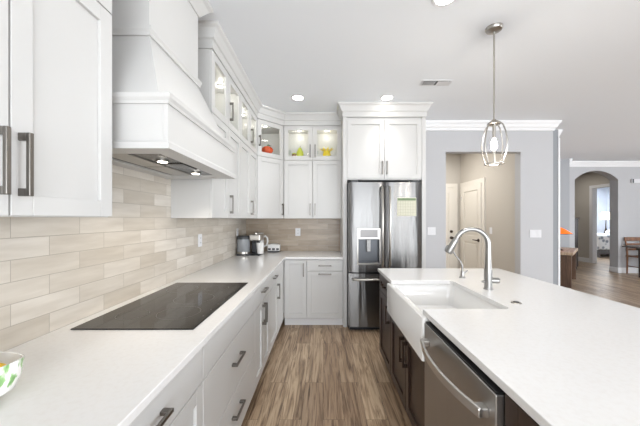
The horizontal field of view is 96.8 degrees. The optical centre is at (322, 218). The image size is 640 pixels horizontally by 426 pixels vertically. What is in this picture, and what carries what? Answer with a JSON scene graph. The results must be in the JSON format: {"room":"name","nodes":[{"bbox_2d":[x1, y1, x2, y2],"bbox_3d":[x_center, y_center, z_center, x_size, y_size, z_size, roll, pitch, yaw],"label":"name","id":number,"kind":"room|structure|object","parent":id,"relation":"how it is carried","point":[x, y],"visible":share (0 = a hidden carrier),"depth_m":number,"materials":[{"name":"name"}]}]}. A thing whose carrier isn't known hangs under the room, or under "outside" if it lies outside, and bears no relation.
{"room":"kitchen","nodes":[
{"label":"kitchen","id":0,"kind":"room"},
{"bbox_2d":[246,131,552,283],"bbox_3d":[1.175,-0.045,4.431,4.730,2.900,0.138,0,0,0],"label":"wall","id":1,"kind":"structure","parent":0,"point":[533,150],"depth_m":4.37,"materials":[{"name":"grey paint"}]},
{"bbox_2d":[238,119,283,218],"bbox_3d":[-0.870,-0.666,4.048,0.637,1.318,0.641,0,0,0],"label":"upper cabinet","id":2,"kind":"object","parent":1,"relation":"attached to","point":[270,166],"visible":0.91,"depth_m":3.93,"materials":[{"name":"grey paint"}]},
{"bbox_2d":[262,144,272,152],"bbox_3d":[-0.772,-0.970,3.955,0.154,0.144,0.156,0,0,0],"label":"ornament","id":3,"kind":"object","parent":2,"relation":"in","point":[267,149],"visible":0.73,"depth_m":3.90,"materials":[{"name":"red ceramic"}]},
{"bbox_2d":[295,228,299,235],"bbox_3d":[-0.385,0.200,4.357,0.078,0.120,0.010,0,0,0],"label":"outlet","id":4,"kind":"object","parent":1,"relation":"attached to","point":[297,230],"visible":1,"depth_m":4.36,"materials":[{"name":"white plastic"}]},
{"bbox_2d":[284,126,340,218],"bbox_3d":[-0.147,-0.666,4.187,0.818,1.318,0.362,0,0,0],"label":"upper cabinet","id":5,"kind":"object","parent":1,"relation":"attached to","point":[312,180],"visible":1,"depth_m":4.05,"materials":[{"name":"grey paint"}]},
{"bbox_2d":[296,147,303,155],"bbox_3d":[-0.335,-0.982,4.130,0.108,0.169,0.108,0,0,0],"label":"pear ornament","id":6,"kind":"object","parent":5,"relation":"in","point":[299,151],"visible":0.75,"depth_m":4.09,"materials":[{"name":"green ceramic"}]},
{"bbox_2d":[320,147,332,155],"bbox_3d":[0.058,-0.967,4.190,0.205,0.139,0.208,0,0,0],"label":"flower ornament","id":7,"kind":"object","parent":5,"relation":"in","point":[326,152],"visible":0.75,"depth_m":4.14,"materials":[{"name":"yellow ceramic"}]},
{"bbox_2d":[198,20,432,125],"bbox_3d":[-0.065,-1.411,3.512,3.402,0.168,1.470,0,0,-34],"label":"trim","id":8,"kind":"structure","parent":1,"relation":"attached to","point":[211,35],"depth_m":3.65,"materials":[{"name":"grey paint"}]},
{"bbox_2d":[428,227,435,234],"bbox_3d":[1.670,0.185,4.365,0.125,0.120,0.010,0,0,0],"label":"light switch","id":9,"kind":"object","parent":1,"relation":"attached to","point":[431,230],"visible":1,"depth_m":4.36,"materials":[{"name":"white plastic"}]},
{"bbox_2d":[426,120,561,130],"bbox_3d":[2.480,-1.427,4.518,2.270,0.135,0.445,0,0,0],"label":"trim","id":10,"kind":"structure","parent":1,"relation":"attached to","point":[431,125],"depth_m":4.33,"materials":[{"name":"white paint"}]},
{"bbox_2d":[530,230,540,237],"bbox_3d":[3.270,0.225,4.365,0.175,0.120,0.010,0,0,0],"label":"light switch","id":11,"kind":"object","parent":1,"relation":"attached to","point":[533,233],"visible":1,"depth_m":4.36,"materials":[{"name":"white plastic"}]},
{"bbox_2d":[198,0,639,172],"bbox_3d":[6.000,-1.545,4.600,14.800,0.100,17.600,0,0,0],"label":"ceiling","id":12,"kind":"structure","parent":0,"point":[576,63],"depth_m":2.61,"materials":[{"name":"white paint"}]},
{"bbox_2d":[291,95,304,100],"bbox_3d":[-0.310,-1.492,3.500,0.176,0.005,0.176,0,0,0],"label":"recessed light","id":13,"kind":"object","parent":12,"relation":"in","point":[293,97],"visible":1,"depth_m":3.49,"materials":[{"name":"white plastic"}]},
{"bbox_2d":[380,95,393,100],"bbox_3d":[0.790,-1.492,3.500,0.176,0.005,0.176,0,0,0],"label":"recessed light","id":14,"kind":"object","parent":12,"relation":"in","point":[384,97],"visible":1,"depth_m":3.49,"materials":[{"name":"white plastic"}]},
{"bbox_2d":[419,80,452,85],"bbox_3d":[1.235,-1.487,3.110,0.330,0.016,0.124,0,0,0],"label":"ceiling vent","id":15,"kind":"object","parent":12,"relation":"in","point":[424,82],"visible":1,"depth_m":3.10,"materials":[{"name":"white plastic"}]},
{"bbox_2d":[431,0,455,6],"bbox_3d":[0.825,-1.492,1.915,0.176,0.005,0.176,0,0,0],"label":"recessed light","id":16,"kind":"object","parent":12,"relation":"in","point":[438,3],"visible":1,"depth_m":1.96,"materials":[{"name":"white plastic"}]},
{"bbox_2d":[481,22,507,165],"bbox_3d":[1.337,-0.960,2.220,0.157,1.069,0.157,0,0,20],"label":"pendant light","id":17,"kind":"object","parent":12,"relation":"hanging from","point":[494,28],"visible":1,"depth_m":2.21,"materials":[{"name":"silver metal"}]},
{"bbox_2d":[492,124,495,138],"bbox_3d":[1.337,-0.685,2.220,0.024,0.110,0.024,0,0,0],"label":"socket","id":18,"kind":"object","parent":17,"relation":"attached to","point":[493,125],"depth_m":2.21,"materials":[{"name":"silver metal"}]},
{"bbox_2d":[241,254,639,425],"bbox_3d":[6.000,1.455,4.600,14.800,0.100,17.600,0,0,0],"label":"floor","id":19,"kind":"structure","parent":0,"point":[312,375],"depth_m":2.57,"materials":[{"name":"brown wood"}]},
{"bbox_2d":[129,347,202,425],"bbox_3d":[-0.832,0.963,0.828,0.712,0.884,0.762,0,0,0],"label":"base cabinet","id":20,"kind":"object","parent":19,"relation":"on","point":[180,403],"visible":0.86,"depth_m":1.02,"materials":[{"name":"grey paint"}]},
{"bbox_2d":[202,292,254,425],"bbox_3d":[-0.832,0.963,1.669,0.712,0.884,0.921,0,0,0],"label":"base cabinet","id":21,"kind":"object","parent":19,"relation":"on","point":[228,381],"visible":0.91,"depth_m":1.58,"materials":[{"name":"grey paint"}]},
{"bbox_2d":[255,277,268,388],"bbox_3d":[-0.832,0.963,2.420,0.712,0.884,0.580,0,0,0],"label":"base cabinet","id":22,"kind":"object","parent":19,"relation":"on","point":[262,293],"visible":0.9,"depth_m":2.36,"materials":[{"name":"grey paint"}]},
{"bbox_2d":[269,268,279,353],"bbox_3d":[-0.832,0.963,2.960,0.712,0.884,0.500,0,0,0],"label":"base cabinet","id":23,"kind":"object","parent":19,"relation":"on","point":[273,278],"visible":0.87,"depth_m":2.94,"materials":[{"name":"grey paint"}]},
{"bbox_2d":[278,261,283,331],"bbox_3d":[-0.849,0.963,3.789,0.678,0.884,1.158,0,0,0],"label":"base cabinet","id":24,"kind":"object","parent":19,"relation":"on","point":[281,266],"visible":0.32,"depth_m":3.49,"materials":[{"name":"grey paint"}]},
{"bbox_2d":[284,259,306,324],"bbox_3d":[-0.359,0.963,4.012,0.295,0.884,0.712,0,0,0],"label":"base cabinet","id":25,"kind":"object","parent":19,"relation":"on","point":[295,270],"visible":0.96,"depth_m":3.70,"materials":[{"name":"grey paint"}]},
{"bbox_2d":[307,259,342,324],"bbox_3d":[0.024,0.963,4.012,0.472,0.884,0.712,0,0,0],"label":"base cabinet","id":26,"kind":"object","parent":19,"relation":"on","point":[324,276],"visible":1,"depth_m":3.70,"materials":[{"name":"grey paint"}]},
{"bbox_2d":[340,117,425,326],"bbox_3d":[0.799,0.040,4.012,1.074,2.730,0.712,0,0,0],"label":"refrigerator surround","id":27,"kind":"object","parent":19,"relation":"on","point":[372,149],"visible":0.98,"depth_m":3.70,"materials":[{"name":"grey paint"}]},
{"bbox_2d":[347,180,421,329],"bbox_3d":[0.772,0.463,3.889,0.908,1.885,0.901,0,0,0],"label":"refrigerator","id":28,"kind":"object","parent":19,"relation":"on","point":[377,237],"visible":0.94,"depth_m":3.51,"materials":[{"name":"grey metal"}]},
{"bbox_2d":[397,198,415,215],"bbox_3d":[1.033,-0.150,3.504,0.236,0.226,0.004,0,0,0],"label":"calendar","id":29,"kind":"object","parent":28,"relation":"attached to","point":[405,206],"visible":1,"depth_m":3.50,"materials":[{"name":"beige paper"}]},
{"bbox_2d":[379,273,390,375],"bbox_3d":[0.858,0.963,2.565,0.674,0.884,0.460,0,0,0],"label":"base cabinet","id":30,"kind":"object","parent":19,"relation":"on","point":[384,317],"visible":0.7,"depth_m":2.58,"materials":[{"name":"brown wood"}]},
{"bbox_2d":[391,317,424,425],"bbox_3d":[0.858,1.083,1.913,0.674,0.645,0.845,0,0,0],"label":"base cabinet","id":31,"kind":"object","parent":19,"relation":"on","point":[407,369],"visible":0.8,"depth_m":1.85,"materials":[{"name":"brown wood"}]},
{"bbox_2d":[420,322,504,425],"bbox_3d":[0.795,0.970,1.180,0.672,0.870,0.614,0,0,0],"label":"dishwasher","id":32,"kind":"object","parent":19,"relation":"on","point":[458,392],"visible":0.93,"depth_m":1.13,"materials":[{"name":"silver metal"}]},
{"bbox_2d":[505,393,539,425],"bbox_3d":[0.858,0.963,0.500,0.674,0.884,0.740,0,0,0],"label":"base cabinet","id":33,"kind":"object","parent":19,"relation":"on","point":[515,415],"visible":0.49,"depth_m":0.82,"materials":[{"name":"brown wood"}]},
{"bbox_2d":[378,268,639,425],"bbox_3d":[1.145,0.506,1.465,1.200,0.030,2.730,0,0,0],"label":"countertop","id":34,"kind":"structure","parent":33,"relation":"on","point":[565,356],"depth_m":1.12,"materials":[{"name":"white stone"}]},
{"bbox_2d":[387,283,499,360],"bbox_3d":[0.796,0.636,1.913,0.548,0.228,0.835,0,0,0],"label":"farmhouse sink","id":35,"kind":"object","parent":34,"relation":"in","point":[406,303],"visible":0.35,"depth_m":2.09,"materials":[{"name":"white ceramic"}]},
{"bbox_2d":[445,245,467,277],"bbox_3d":[1.113,0.354,2.375,0.194,0.274,0.052,0,0,0],"label":"water faucet","id":36,"kind":"object","parent":34,"relation":"on","point":[456,256],"visible":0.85,"depth_m":2.37,"materials":[{"name":"silver metal"}]},
{"bbox_2d":[445,227,499,289],"bbox_3d":[1.049,0.273,2.002,0.357,0.436,0.060,0,0,9],"label":"kitchen faucet","id":37,"kind":"object","parent":34,"relation":"on","point":[488,280],"visible":1,"depth_m":1.98,"materials":[{"name":"silver metal"}]},
{"bbox_2d":[560,247,577,287],"bbox_3d":[5.365,1.042,6.342,1.340,0.725,0.420,0,0,-45],"label":"console table","id":38,"kind":"object","parent":19,"relation":"on","point":[567,255],"visible":0.58,"depth_m":5.85,"materials":[{"name":"brown wood"}]},
{"bbox_2d":[560,227,572,249],"bbox_3d":[5.170,0.427,6.220,0.480,0.505,0.480,0,0,0],"label":"table lamp","id":39,"kind":"object","parent":38,"relation":"on","point":[563,231],"visible":0.34,"depth_m":6.06,"materials":[{"name":"orange fabric"}]},
{"bbox_2d":[575,218,579,268],"bbox_3d":[6.995,0.685,8.200,0.440,1.440,0.440,0,0,0],"label":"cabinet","id":40,"kind":"object","parent":19,"relation":"on","point":[576,219],"visible":0.18,"depth_m":8.00,"materials":[{"name":"brown wood"}]},
{"bbox_2d":[597,230,609,256],"bbox_3d":[11.090,0.830,11.150,2.160,1.150,1.700,0,0,0],"label":"bed","id":41,"kind":"object","parent":19,"relation":"on","point":[603,239],"visible":0.27,"depth_m":10.35,"materials":[{"name":"white fabric"}]},
{"bbox_2d":[597,233,609,249],"bbox_3d":[10.805,0.860,11.150,1.590,0.550,1.640,0,0,0],"label":"quilt","id":42,"kind":"object","parent":41,"relation":"on","point":[603,239],"depth_m":10.33,"materials":[{"name":"white fabric"}]},
{"bbox_2d":[622,246,639,277],"bbox_3d":[8.000,1.028,6.720,1.500,0.755,0.340,0,0,0],"label":"dining table","id":43,"kind":"object","parent":19,"relation":"on","point":[636,247],"visible":1,"depth_m":6.81,"materials":[{"name":"brown wood"}]},
{"bbox_2d":[624,237,639,273],"bbox_3d":[8.020,0.938,7.148,0.424,0.935,0.466,0,0,0],"label":"dining chair","id":44,"kind":"object","parent":19,"relation":"on","point":[626,239],"visible":0.97,"depth_m":7.32,"materials":[{"name":"brown wood"}]},
{"bbox_3d":[-0.832,0.963,0.079,0.712,0.884,0.737,0,0,0],"label":"base cabinet","id":45,"kind":"object","parent":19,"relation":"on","visible":0},
{"bbox_2d":[0,251,342,425],"bbox_3d":[-0.465,0.506,2.034,1.448,0.030,4.669,0,0,0],"label":"countertop","id":46,"kind":"structure","parent":45,"relation":"on","point":[68,377],"depth_m":0.97,"materials":[{"name":"white stone"}]},
{"bbox_2d":[0,352,24,396],"bbox_3d":[-0.932,0.429,0.735,0.276,0.123,0.180,0,0,0],"label":"fruit bowl","id":47,"kind":"object","parent":46,"relation":"on","point":[10,373],"visible":0.99,"depth_m":0.74,"materials":[{"name":"ceramic"}]},
{"bbox_2d":[70,283,246,329],"bbox_3d":[-0.845,0.488,1.712,0.544,0.006,0.914,0,0,0],"label":"cooktop","id":48,"kind":"object","parent":46,"relation":"in","point":[177,306],"visible":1,"depth_m":1.52,"materials":[{"name":"black glass"}]},
{"bbox_2d":[236,232,263,255],"bbox_3d":[-1.010,0.336,3.925,0.329,0.310,0.269,0,0,0],"label":"coffee maker","id":49,"kind":"object","parent":46,"relation":"on","point":[243,241],"visible":0.93,"depth_m":3.82,"materials":[{"name":"grey plastic"}]},
{"bbox_2d":[256,243,263,253],"bbox_3d":[-0.855,0.398,3.870,0.104,0.145,0.104,0,0,0],"label":"cup","id":50,"kind":"object","parent":49,"relation":"on","point":[260,246],"visible":0.98,"depth_m":3.83,"materials":[{"name":"white ceramic"}]},
{"bbox_2d":[260,233,268,246],"bbox_3d":[-0.903,0.348,4.200,0.197,0.285,0.132,0,0,0],"label":"pitcher","id":51,"kind":"object","parent":46,"relation":"on","point":[262,241],"visible":0.29,"depth_m":4.19,"materials":[{"name":"white"}]},
{"bbox_2d":[268,243,280,251],"bbox_3d":[-0.730,0.427,4.250,0.180,0.128,0.140,0,0,0],"label":"caddy","id":52,"kind":"object","parent":46,"relation":"on","point":[273,247],"visible":1,"depth_m":4.18,"materials":[{"name":"white ceramic"}]},
{"bbox_3d":[12.350,1.095,12.392,0.500,0.620,0.415,0,0,0],"label":"nightstand","id":53,"kind":"object","parent":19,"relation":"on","visible":0},
{"bbox_2d":[600,212,609,232],"bbox_3d":[12.350,0.245,12.400,0.400,1.080,0.400,0,0,0],"label":"bedside lamp","id":54,"kind":"object","parent":53,"relation":"on","point":[605,216],"visible":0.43,"depth_m":12.32,"materials":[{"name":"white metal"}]},
{"bbox_2d":[446,154,460,267],"bbox_3d":[2.000,-0.045,6.460,2.200,2.900,0.120,0,0,0],"label":"wall","id":55,"kind":"structure","parent":0,"point":[453,161],"depth_m":6.40,"materials":[{"name":"beige paint"}]},
{"bbox_2d":[446,188,453,267],"bbox_3d":[2.528,0.350,6.336,0.804,2.100,0.126,0,0,0],"label":"door","id":56,"kind":"structure","parent":55,"relation":"in","point":[449,191],"depth_m":6.36,"materials":[{"name":"white paint"}]},
{"bbox_2d":[446,184,457,267],"bbox_3d":[2.530,0.305,6.388,0.980,2.200,0.025,0,0,0],"label":"trim","id":57,"kind":"structure","parent":55,"relation":"attached to","point":[455,186],"depth_m":6.38,"materials":[{"name":"white paint"}]},
{"bbox_2d":[461,154,514,272],"bbox_3d":[3.160,-0.045,5.510,0.120,2.900,2.020,0,0,0],"label":"wall","id":58,"kind":"structure","parent":0,"point":[500,179],"depth_m":5.02,"materials":[{"name":"beige paint"}]},
{"bbox_2d":[461,183,481,267],"bbox_3d":[3.047,0.350,5.892,0.104,2.100,0.764,0,0,0],"label":"door","id":59,"kind":"structure","parent":58,"relation":"in","point":[471,198],"depth_m":5.82,"materials":[{"name":"white paint"}]},
{"bbox_2d":[460,177,484,267],"bbox_3d":[3.087,0.305,5.890,0.025,2.200,0.940,0,0,0],"label":"trim","id":60,"kind":"structure","parent":58,"relation":"attached to","point":[481,180],"depth_m":5.47,"materials":[{"name":"white paint"}]},
{"bbox_2d":[553,129,557,284],"bbox_3d":[3.572,-0.045,5.020,0.705,2.900,0.560,0,0,0],"label":"wall","id":61,"kind":"structure","parent":0,"point":[555,132],"depth_m":4.74,"materials":[{"name":"grey paint"}]},
{"bbox_2d":[558,138,559,285],"bbox_3d":[3.940,0.025,4.768,0.030,2.760,0.065,0,0,0],"label":"trim","id":62,"kind":"structure","parent":61,"relation":"attached to","point":[558,138],"depth_m":4.74,"materials":[{"name":"white paint"}]},
{"bbox_2d":[560,159,569,247],"bbox_3d":[5.260,-0.045,7.225,1.720,2.900,0.350,0,0,0],"label":"pier","id":63,"kind":"object","parent":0,"point":[564,163],"visible":0.14,"depth_m":7.05,"materials":[{"name":"grey paint"}]},
{"bbox_2d":[575,172,609,257],"bbox_3d":[8.645,-0.045,9.110,0.130,2.900,2.980,0,0,0],"label":"wall","id":64,"kind":"structure","parent":0,"point":[582,182],"depth_m":9.32,"materials":[{"name":"beige paint"}]},
{"bbox_2d":[578,257,588,262],"bbox_3d":[8.573,1.335,9.866,0.018,0.140,1.468,0,0,0],"label":"baseboard","id":65,"kind":"structure","parent":64,"relation":"attached to","point":[582,259],"depth_m":9.34,"materials":[{"name":"white paint"}]},
{"bbox_2d":[589,183,609,262],"bbox_3d":[8.635,0.170,8.570,0.150,2.470,1.120,0,0,0],"label":"trim","id":66,"kind":"structure","parent":64,"relation":"attached to","point":[592,189],"depth_m":9.03,"materials":[{"name":"white paint"}]},
{"bbox_2d":[597,187,606,232],"bbox_3d":[11.005,-0.045,13.250,4.590,2.900,0.100,0,0,0],"label":"wall","id":67,"kind":"structure","parent":0,"point":[601,192],"depth_m":13.20,"materials":[{"name":"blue paint"}]},
{"bbox_2d":[570,167,639,267],"bbox_3d":[7.900,-0.045,7.510,7.000,2.900,0.220,0,0,0],"label":"wall","id":68,"kind":"structure","parent":0,"point":[624,194],"depth_m":7.40,"materials":[{"name":"grey paint"}]},
{"bbox_2d":[569,159,639,166],"bbox_3d":[8.707,-1.427,7.228,5.185,0.135,0.355,0,0,0],"label":"trim","id":69,"kind":"structure","parent":68,"relation":"attached to","point":[572,163],"depth_m":7.35,"materials":[{"name":"white paint"}]},
{"bbox_2d":[609,266,638,272],"bbox_3d":[8.709,1.335,7.335,5.182,0.140,0.570,0,0,0],"label":"baseboard","id":70,"kind":"structure","parent":68,"relation":"attached to","point":[611,269],"depth_m":7.38,"materials":[{"name":"white paint"}]},
{"bbox_2d":[631,179,639,182],"bbox_3d":[8.220,-0.985,7.375,0.400,0.110,0.050,0,0,0],"label":"door chime","id":71,"kind":"object","parent":68,"relation":"attached to","point":[632,180],"visible":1,"depth_m":7.36,"materials":[{"name":"white plastic"}]},
{"bbox_2d":[607,187,609,229],"bbox_3d":[13.250,-0.045,10.410,0.100,2.900,5.580,0,0,0],"label":"wall","id":72,"kind":"structure","parent":0,"point":[608,188],"depth_m":13.13,"materials":[{"name":"grey paint"}]},
{"bbox_3d":[-1.265,-0.045,0.150,0.150,2.900,8.700,0,0,0],"label":"wall","id":73,"kind":"structure","parent":0,"visible":0},
{"bbox_2d":[0,165,245,351],"bbox_3d":[-1.186,0.048,1.881,0.008,0.886,4.962,0,0,0],"label":"wall","id":74,"kind":"structure","parent":73,"relation":"attached to","point":[56,273],"depth_m":1.50,"materials":[{"name":"beige tile"}]},
{"bbox_2d":[0,0,111,216],"bbox_3d":[-1.008,-0.666,0.791,0.359,1.318,0.750,0,0,0],"label":"upper cabinet","id":75,"kind":"object","parent":74,"relation":"attached to","point":[56,55],"visible":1,"depth_m":0.93,"materials":[{"name":"grey paint"}]},
{"bbox_2d":[198,234,201,246],"bbox_3d":[-1.177,0.205,2.725,0.010,0.120,0.078,0,0,0],"label":"outlet","id":76,"kind":"object","parent":74,"relation":"attached to","point":[199,235],"visible":1,"depth_m":2.70,"materials":[{"name":"white plastic"}]},
{"bbox_2d":[171,49,239,217],"bbox_3d":[-1.008,-0.666,2.591,0.359,1.318,0.763,0,0,0],"label":"upper cabinet","id":77,"kind":"object","parent":74,"relation":"attached to","point":[190,198],"visible":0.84,"depth_m":2.32,"materials":[{"name":"grey paint"}]},
{"bbox_2d":[240,93,256,217],"bbox_3d":[-1.008,-0.666,3.353,0.359,1.318,0.763,0,0,0],"label":"upper cabinet","id":78,"kind":"object","parent":74,"relation":"attached to","point":[248,120],"visible":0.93,"depth_m":3.33,"materials":[{"name":"grey paint"}]},
{"bbox_2d":[111,0,236,178],"bbox_3d":[-0.920,-0.898,1.684,0.537,1.190,0.950,0,0,0],"label":"range hood","id":79,"kind":"object","parent":73,"relation":"attached to","point":[163,126],"visible":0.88,"depth_m":1.41,"materials":[{"name":"grey paint"}]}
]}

